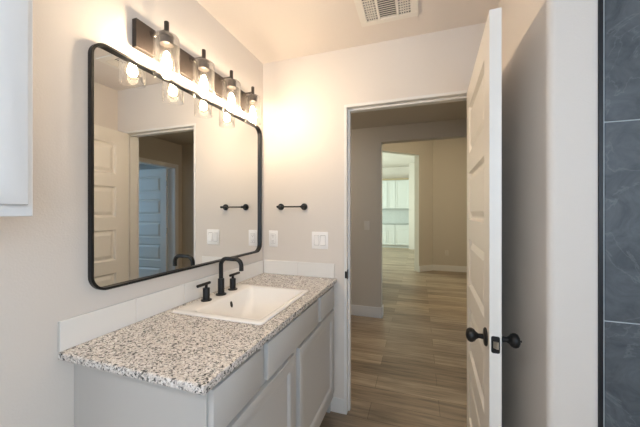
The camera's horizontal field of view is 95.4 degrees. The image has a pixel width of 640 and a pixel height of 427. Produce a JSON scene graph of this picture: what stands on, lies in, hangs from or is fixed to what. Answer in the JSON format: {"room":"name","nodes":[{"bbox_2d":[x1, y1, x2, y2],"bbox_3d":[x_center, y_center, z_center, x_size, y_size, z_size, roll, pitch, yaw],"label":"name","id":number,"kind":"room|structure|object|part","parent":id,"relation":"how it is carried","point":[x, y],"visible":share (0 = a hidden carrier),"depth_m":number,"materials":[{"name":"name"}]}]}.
{"room":"bathroom","nodes":[
{"label":"bathroom","id":0,"kind":"room"},
{"bbox_2d":[0,0,262,426],"bbox_3d":[-1.025,0.126,0.552,0.120,2.440,3.400,0,0,19],"label":"wall","id":1,"kind":"structure","parent":0,"point":[44,282],"depth_m":0.93,"materials":[{"name":"white paint"}]},
{"bbox_2d":[0,0,32,216],"bbox_3d":[-0.851,-0.373,0.378,0.318,0.762,0.622,0,0,19],"label":"upper cabinet","id":2,"kind":"object","parent":1,"relation":"attached to","point":[16,16],"visible":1,"depth_m":0.59,"materials":[{"name":"white paint"}]},
{"bbox_2d":[58,260,262,351],"bbox_3d":[-0.624,0.395,1.526,0.010,0.098,1.273,0,0,19],"label":"backsplash","id":3,"kind":"structure","parent":1,"relation":"attached to","point":[77,330],"depth_m":1.16,"materials":[{"name":"white tile"}]},
{"bbox_2d":[88,43,261,289],"bbox_3d":[-0.611,-0.164,1.552,0.017,0.890,1.153,0,0,19],"label":"mirror","id":4,"kind":"object","parent":1,"relation":"attached to","point":[175,177],"visible":1,"depth_m":1.29,"materials":[{"name":"black mirror"}]},
{"bbox_2d":[132,18,256,118],"bbox_3d":[-0.551,-0.675,1.527,0.146,0.230,0.818,0,0,19],"label":"vanity light","id":5,"kind":"object","parent":1,"relation":"attached to","point":[159,46],"visible":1,"depth_m":1.39,"materials":[{"name":"brown metal"}]},
{"bbox_3d":[-0.666,-0.762,1.216,0.083,0.055,0.034,0,0,19],"label":"arm","id":6,"kind":"part","parent":5,"relation":"part of","materials":[{"name":"brown metal"}]},
{"bbox_3d":[-0.635,-0.647,1.206,0.100,0.174,0.100,0,0,19],"label":"lamp shade","id":7,"kind":"part","parent":5,"relation":"part of","materials":[{"name":"clear glass"}]},
{"bbox_2d":[159,31,173,47],"bbox_3d":[-0.635,-0.716,1.206,0.054,0.044,0.054,0,0,19],"label":"socket","id":8,"kind":"object","parent":5,"relation":"attached to","point":[166,38],"depth_m":1.19,"materials":[{"name":"brown metal"}]},
{"bbox_3d":[-0.595,-0.762,1.425,0.083,0.055,0.034,0,0,19],"label":"arm","id":9,"kind":"part","parent":5,"relation":"part of","materials":[{"name":"brown metal"}]},
{"bbox_2d":[198,58,209,71],"bbox_3d":[-0.565,-0.716,1.414,0.054,0.044,0.054,0,0,19],"label":"socket","id":10,"kind":"object","parent":5,"relation":"attached to","point":[203,64],"depth_m":1.40,"materials":[{"name":"brown metal"}]},
{"bbox_3d":[-0.524,-0.762,1.633,0.083,0.055,0.034,0,0,19],"label":"arm","id":11,"kind":"part","parent":5,"relation":"part of","materials":[{"name":"brown metal"}]},
{"bbox_2d":[226,78,235,89],"bbox_3d":[-0.494,-0.716,1.623,0.054,0.044,0.054,0,0,19],"label":"socket","id":12,"kind":"object","parent":5,"relation":"attached to","point":[231,83],"depth_m":1.60,"materials":[{"name":"brown metal"}]},
{"bbox_3d":[-0.454,-0.762,1.841,0.083,0.055,0.034,0,0,19],"label":"arm","id":13,"kind":"part","parent":5,"relation":"part of","materials":[{"name":"brown metal"}]},
{"bbox_2d":[248,94,256,103],"bbox_3d":[-0.423,-0.716,1.831,0.054,0.044,0.054,0,0,19],"label":"socket","id":14,"kind":"object","parent":5,"relation":"attached to","point":[252,97],"depth_m":1.81,"materials":[{"name":"brown metal"}]},
{"bbox_2d":[196,0,499,128],"bbox_3d":[0.064,-1.144,1.207,3.920,0.100,5.440,0,0,19],"label":"ceiling","id":15,"kind":"structure","parent":0,"point":[271,30],"depth_m":1.72,"materials":[{"name":"white paint"}]},
{"bbox_2d":[354,0,417,26],"bbox_3d":[0.352,-1.089,1.534,0.311,0.010,0.255,0,0,19],"label":"ceiling vent","id":16,"kind":"object","parent":15,"relation":"in","point":[370,12],"visible":1,"depth_m":1.56,"materials":[{"name":"white metal"}]},
{"bbox_2d":[362,0,376,20],"bbox_3d":[0.269,-1.089,1.562,0.060,0.007,0.179,0,0,19],"label":"grille","id":17,"kind":"object","parent":16,"relation":"attached to","point":[369,7],"depth_m":1.56,"materials":[{"name":"white plastic"}]},
{"bbox_3d":[0.352,-1.088,1.532,0.087,0.008,0.179,0,0,19],"label":"louver panel","id":18,"kind":"part","parent":16,"relation":"part of","materials":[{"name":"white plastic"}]},
{"bbox_2d":[398,0,410,14],"bbox_3d":[0.435,-1.089,1.506,0.060,0.007,0.179,0,0,19],"label":"grille","id":19,"kind":"object","parent":16,"relation":"attached to","point":[404,6],"depth_m":1.54,"materials":[{"name":"white plastic"}]},
{"bbox_2d":[263,22,485,398],"bbox_3d":[0.773,0.126,1.800,2.720,2.440,0.120,0,0,19],"label":"wall","id":20,"kind":"structure","parent":0,"point":[305,98],"depth_m":1.98,"materials":[{"name":"white paint"}]},
{"bbox_2d":[269,230,277,246],"bbox_3d":[-0.339,0.189,2.110,0.072,0.117,0.008,0,0,19],"label":"outlet","id":21,"kind":"object","parent":20,"relation":"attached to","point":[273,235],"visible":1,"depth_m":2.11,"materials":[{"name":"white plastic"}]},
{"bbox_2d":[271,234,274,242],"bbox_3d":[-0.340,0.189,2.108,0.033,0.066,0.003,0,0,19],"label":"receptacle","id":22,"kind":"object","parent":21,"relation":"attached to","point":[272,235],"depth_m":2.11,"materials":[{"name":"grey plastic"}]},
{"bbox_2d":[276,203,306,209],"bbox_3d":[-0.204,-0.040,2.037,0.227,0.048,0.060,0,0,19],"label":"towel bar","id":23,"kind":"object","parent":20,"relation":"attached to","point":[303,206],"visible":1,"depth_m":2.03,"materials":[{"name":"black metal"}]},
{"bbox_2d":[264,260,334,277],"bbox_3d":[-0.157,0.395,2.047,0.536,0.098,0.010,0,0,19],"label":"backsplash","id":24,"kind":"structure","parent":20,"relation":"attached to","point":[324,270],"depth_m":2.03,"materials":[{"name":"white tile"}]},
{"bbox_2d":[312,232,327,248],"bbox_3d":[-0.002,0.191,1.993,0.117,0.117,0.013,0,0,19],"label":"switch plate","id":25,"kind":"object","parent":20,"relation":"attached to","point":[319,239],"visible":1,"depth_m":1.99,"materials":[{"name":"white plastic"}]},
{"bbox_2d":[331,397,343,413],"bbox_3d":[-0.131,1.296,2.042,0.613,0.100,0.004,0,0,19],"label":"baseboard","id":26,"kind":"structure","parent":20,"relation":"attached to","point":[337,404],"depth_m":1.96,"materials":[{"name":"white wood"}]},
{"bbox_2d":[344,90,467,414],"bbox_3d":[0.557,0.314,1.871,0.797,2.064,0.127,0,0,19],"label":"trim","id":27,"kind":"structure","parent":20,"relation":"attached to","point":[455,96],"depth_m":1.94,"materials":[{"name":"white wood"}]},
{"bbox_2d":[466,7,521,426],"bbox_3d":[0.739,0.319,1.343,0.176,2.030,0.774,0,0,21],"label":"door","id":28,"kind":"structure","parent":20,"relation":"in","point":[484,336],"depth_m":1.06,"materials":[{"name":"white wood"}]},
{"bbox_3d":[0.572,0.452,1.071,0.064,0.050,0.050,0,0,21],"label":"knob","id":29,"kind":"part","parent":28,"relation":"part of","materials":[{"name":"black metal"}]},
{"bbox_3d":[0.599,0.452,0.994,0.026,0.058,0.002,0,0,21],"label":"latch plate","id":30,"kind":"part","parent":28,"relation":"part of","materials":[{"name":"black metal"}]},
{"bbox_3d":[0.672,0.452,1.032,0.064,0.050,0.050,0,0,21],"label":"knob","id":31,"kind":"part","parent":28,"relation":"part of","materials":[{"name":"black metal"}]},
{"bbox_2d":[320,247,466,426],"bbox_3d":[1.621,1.371,5.039,10.000,0.050,13.600,0,0,19],"label":"floor","id":32,"kind":"structure","parent":0,"point":[409,363],"depth_m":2.80,"materials":[{"name":"wood"}]},
{"bbox_2d":[74,286,333,426],"bbox_3d":[-0.355,0.908,1.461,0.558,0.876,1.240,0,0,19],"label":"vanity cabinet","id":33,"kind":"object","parent":32,"relation":"on","point":[288,381],"visible":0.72,"depth_m":0.97,"materials":[{"name":"grey paint"}]},
{"bbox_2d":[58,273,336,394],"bbox_3d":[-0.359,0.457,1.441,0.567,0.025,1.285,0,0,19],"label":"countertop","id":34,"kind":"structure","parent":33,"relation":"on","point":[193,354],"depth_m":0.97,"materials":[{"name":"stone"}]},
{"bbox_2d":[196,257,243,301],"bbox_3d":[-0.474,0.333,1.525,0.166,0.203,0.340,0,0,19],"label":"faucet","id":35,"kind":"object","parent":34,"relation":"on","point":[206,290],"visible":1,"depth_m":1.53,"materials":[{"name":"black metal"}]},
{"bbox_3d":[-0.569,0.352,1.424,0.014,0.014,0.088,0,0,19],"label":"lever","id":36,"kind":"part","parent":35,"relation":"part of","materials":[{"name":"black metal"}]},
{"bbox_3d":[-0.563,0.395,1.441,0.052,0.080,0.052,0,0,19],"label":"handle","id":37,"kind":"part","parent":35,"relation":"part of","materials":[{"name":"black metal"}]},
{"bbox_3d":[-0.473,0.333,1.524,0.163,0.203,0.054,0,0,19],"label":"spout","id":38,"kind":"part","parent":35,"relation":"part of","materials":[{"name":"black metal"}]},
{"bbox_3d":[-0.493,0.395,1.646,0.052,0.080,0.052,0,0,19],"label":"handle","id":39,"kind":"part","parent":35,"relation":"part of","materials":[{"name":"black metal"}]},
{"bbox_2d":[172,284,308,324],"bbox_3d":[-0.360,0.500,1.462,0.456,0.130,0.528,0,0,19],"label":"sink","id":40,"kind":"object","parent":34,"relation":"in","point":[249,304],"visible":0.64,"depth_m":1.56,"materials":[{"name":"white ceramic"}]},
{"bbox_3d":[-0.257,0.553,0.913,0.020,0.138,0.253,0,0,19],"label":"drawer","id":41,"kind":"part","parent":33,"relation":"part of","materials":[{"name":"grey paint"}]},
{"bbox_3d":[-0.209,0.909,1.056,0.020,0.543,0.555,0,0,19],"label":"door","id":42,"kind":"part","parent":33,"relation":"part of","materials":[{"name":"grey paint"}]},
{"bbox_3d":[-0.119,0.858,1.381,0.019,0.776,1.240,0,0,19],"label":"frame","id":43,"kind":"part","parent":33,"relation":"part of","materials":[{"name":"grey paint"}]},
{"bbox_3d":[-0.009,0.909,1.643,0.020,0.543,0.580,0,0,19],"label":"door","id":44,"kind":"part","parent":33,"relation":"part of","materials":[{"name":"grey paint"}]},
{"bbox_3d":[0.040,0.553,1.787,0.020,0.138,0.277,0,0,19],"label":"drawer","id":45,"kind":"part","parent":33,"relation":"part of","materials":[{"name":"grey paint"}]},
{"bbox_2d":[382,224,394,247],"bbox_3d":[2.650,0.903,11.417,0.618,0.885,0.600,0,0,19],"label":"base cabinet","id":46,"kind":"object","parent":32,"relation":"on","point":[388,231],"visible":0.76,"depth_m":11.12,"materials":[{"name":"white paint"}]},
{"bbox_3d":[2.410,0.928,11.192,0.296,0.605,0.020,0,0,19],"label":"door","id":47,"kind":"part","parent":46,"relation":"part of","materials":[{"name":"white paint"}]},
{"bbox_3d":[2.704,0.543,11.092,0.296,0.145,0.020,0,0,19],"label":"drawer","id":48,"kind":"part","parent":46,"relation":"part of","materials":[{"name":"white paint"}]},
{"bbox_3d":[2.704,0.928,11.092,0.296,0.605,0.020,0,0,19],"label":"door","id":49,"kind":"part","parent":46,"relation":"part of","materials":[{"name":"white paint"}]},
{"bbox_2d":[395,225,408,247],"bbox_3d":[3.182,0.903,11.236,0.501,0.885,0.600,0,0,19],"label":"base cabinet","id":50,"kind":"object","parent":32,"relation":"on","point":[401,231],"visible":0.94,"depth_m":10.96,"materials":[{"name":"white paint"}]},
{"bbox_3d":[3.088,0.543,10.961,0.489,0.145,0.020,0,0,19],"label":"drawer","id":51,"kind":"part","parent":50,"relation":"part of","materials":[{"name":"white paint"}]},
{"bbox_3d":[3.088,0.928,10.961,0.489,0.605,0.020,0,0,19],"label":"door","id":52,"kind":"part","parent":50,"relation":"part of","materials":[{"name":"white paint"}]},
{"bbox_3d":[2.063,0.904,11.616,0.618,0.885,0.600,0,0,19],"label":"base cabinet","id":53,"kind":"object","parent":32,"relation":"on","visible":0},
{"bbox_2d":[382,223,408,224],"bbox_3d":[2.593,0.441,11.429,1.743,0.039,0.614,0,0,19],"label":"countertop","id":54,"kind":"structure","parent":53,"relation":"on","point":[382,223],"depth_m":11.14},
{"bbox_2d":[382,167,408,178],"bbox_3d":[1.990,-0.229,12.023,5.000,3.150,0.120,0,0,19],"label":"wall","id":55,"kind":"structure","parent":0,"point":[393,172],"depth_m":11.61,"materials":[{"name":"white paint"}]},
{"bbox_2d":[382,180,395,208],"bbox_3d":[2.691,-0.704,11.535,0.618,1.100,0.350,0,0,19],"label":"upper cabinet","id":56,"kind":"object","parent":55,"relation":"attached to","point":[388,186],"visible":0.77,"depth_m":11.35,"materials":[{"name":"white paint"}]},
{"bbox_3d":[2.491,-0.704,11.429,0.296,1.090,0.020,0,0,19],"label":"door","id":57,"kind":"part","parent":56,"relation":"part of","materials":[{"name":"white paint"}]},
{"bbox_3d":[2.784,-0.704,11.329,0.296,1.090,0.020,0,0,19],"label":"door","id":58,"kind":"part","parent":56,"relation":"part of","materials":[{"name":"white paint"}]},
{"bbox_2d":[382,209,408,222],"bbox_3d":[2.690,0.134,11.715,1.743,0.573,0.012,0,0,19],"label":"backsplash","id":59,"kind":"structure","parent":55,"relation":"attached to","point":[388,215],"depth_m":11.60,"materials":[{"name":"tile"}]},
{"bbox_2d":[396,180,408,208],"bbox_3d":[3.222,-0.704,11.354,0.501,1.100,0.350,0,0,19],"label":"upper cabinet","id":60,"kind":"object","parent":55,"relation":"attached to","point":[402,186],"visible":0.85,"depth_m":11.20,"materials":[{"name":"white paint"}]},
{"bbox_3d":[2.104,-0.704,11.735,0.618,1.100,0.350,0,0,19],"label":"upper cabinet","id":61,"kind":"object","parent":55,"relation":"attached to","visible":0},
{"bbox_2d":[382,178,408,180],"bbox_3d":[2.632,-1.290,11.545,1.743,0.068,0.369,0,0,19],"label":"crown molding","id":62,"kind":"structure","parent":61,"relation":"attached to","point":[389,178],"depth_m":11.24,"materials":[{"name":"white wood"}]},
{"bbox_2d":[382,152,413,167],"bbox_3d":[0.927,-1.854,8.122,6.700,0.100,8.210,0,0,19],"label":"ceiling","id":63,"kind":"structure","parent":0,"point":[389,160],"depth_m":10.09,"materials":[{"name":"white paint"}]},
{"bbox_2d":[382,140,432,271],"bbox_3d":[1.325,-0.229,6.210,2.831,3.150,0.140,0,0,-26],"label":"wall","id":64,"kind":"structure","parent":0,"point":[422,151],"depth_m":6.65,"materials":[{"name":"beige paint"}]},
{"bbox_2d":[351,119,466,307],"bbox_3d":[0.897,0.126,3.733,3.670,2.440,0.120,0,0,19],"label":"wall","id":65,"kind":"structure","parent":0,"point":[366,143],"depth_m":3.75,"materials":[{"name":"beige paint"}]},
{"bbox_2d":[364,221,369,229],"bbox_3d":[0.603,0.168,3.760,0.072,0.117,0.016,0,0,19],"label":"switch plate","id":66,"kind":"object","parent":65,"relation":"attached to","point":[366,223],"visible":1,"depth_m":3.76,"materials":[{"name":"beige plastic"}]},
{"bbox_2d":[351,305,383,317],"bbox_3d":[-0.014,1.278,4.043,1.746,0.135,0.148,0,0,19],"label":"baseboard","id":67,"kind":"structure","parent":65,"relation":"attached to","point":[358,310],"depth_m":3.75,"materials":[{"name":"white"}]},
{"bbox_2d":[409,163,413,248],"bbox_3d":[3.176,-0.229,9.089,0.865,3.150,4.670,0,0,19],"label":"wall","id":68,"kind":"structure","parent":0,"point":[411,165],"depth_m":10.63,"materials":[{"name":"white paint"}]},
{"bbox_2d":[433,138,466,265],"bbox_3d":[3.203,-0.229,6.640,1.177,3.150,0.120,0,0,19],"label":"wall","id":69,"kind":"structure","parent":0,"point":[449,155],"depth_m":6.66,"materials":[{"name":"beige paint"}]},
{"bbox_2d":[419,265,466,271],"bbox_3d":[3.004,1.278,6.600,1.512,0.135,0.248,0,0,7],"label":"baseboard","id":70,"kind":"structure","parent":69,"relation":"attached to","point":[425,267],"depth_m":6.65,"materials":[{"name":"white wood"}]},
{"bbox_2d":[498,0,597,426],"bbox_3d":[1.325,0.126,1.147,0.975,2.440,0.760,0,0,19],"label":"wall","id":71,"kind":"structure","parent":0,"point":[550,47],"depth_m":0.95,"materials":[{"name":"white paint"}]},
{"bbox_2d":[598,0,602,426],"bbox_3d":[0.869,0.126,0.904,0.010,2.440,0.018,0,0,19],"label":"trim","id":72,"kind":"structure","parent":71,"relation":"attached to","point":[600,2],"depth_m":0.90,"materials":[{"name":"grey"}]},
{"bbox_2d":[603,0,639,426],"bbox_3d":[1.264,0.126,0.771,0.828,2.440,0.016,0,0,19],"label":"wall tile","id":73,"kind":"structure","parent":71,"relation":"attached to","point":[621,18],"depth_m":0.88,"materials":[{"name":"grey tile"}]}
]}

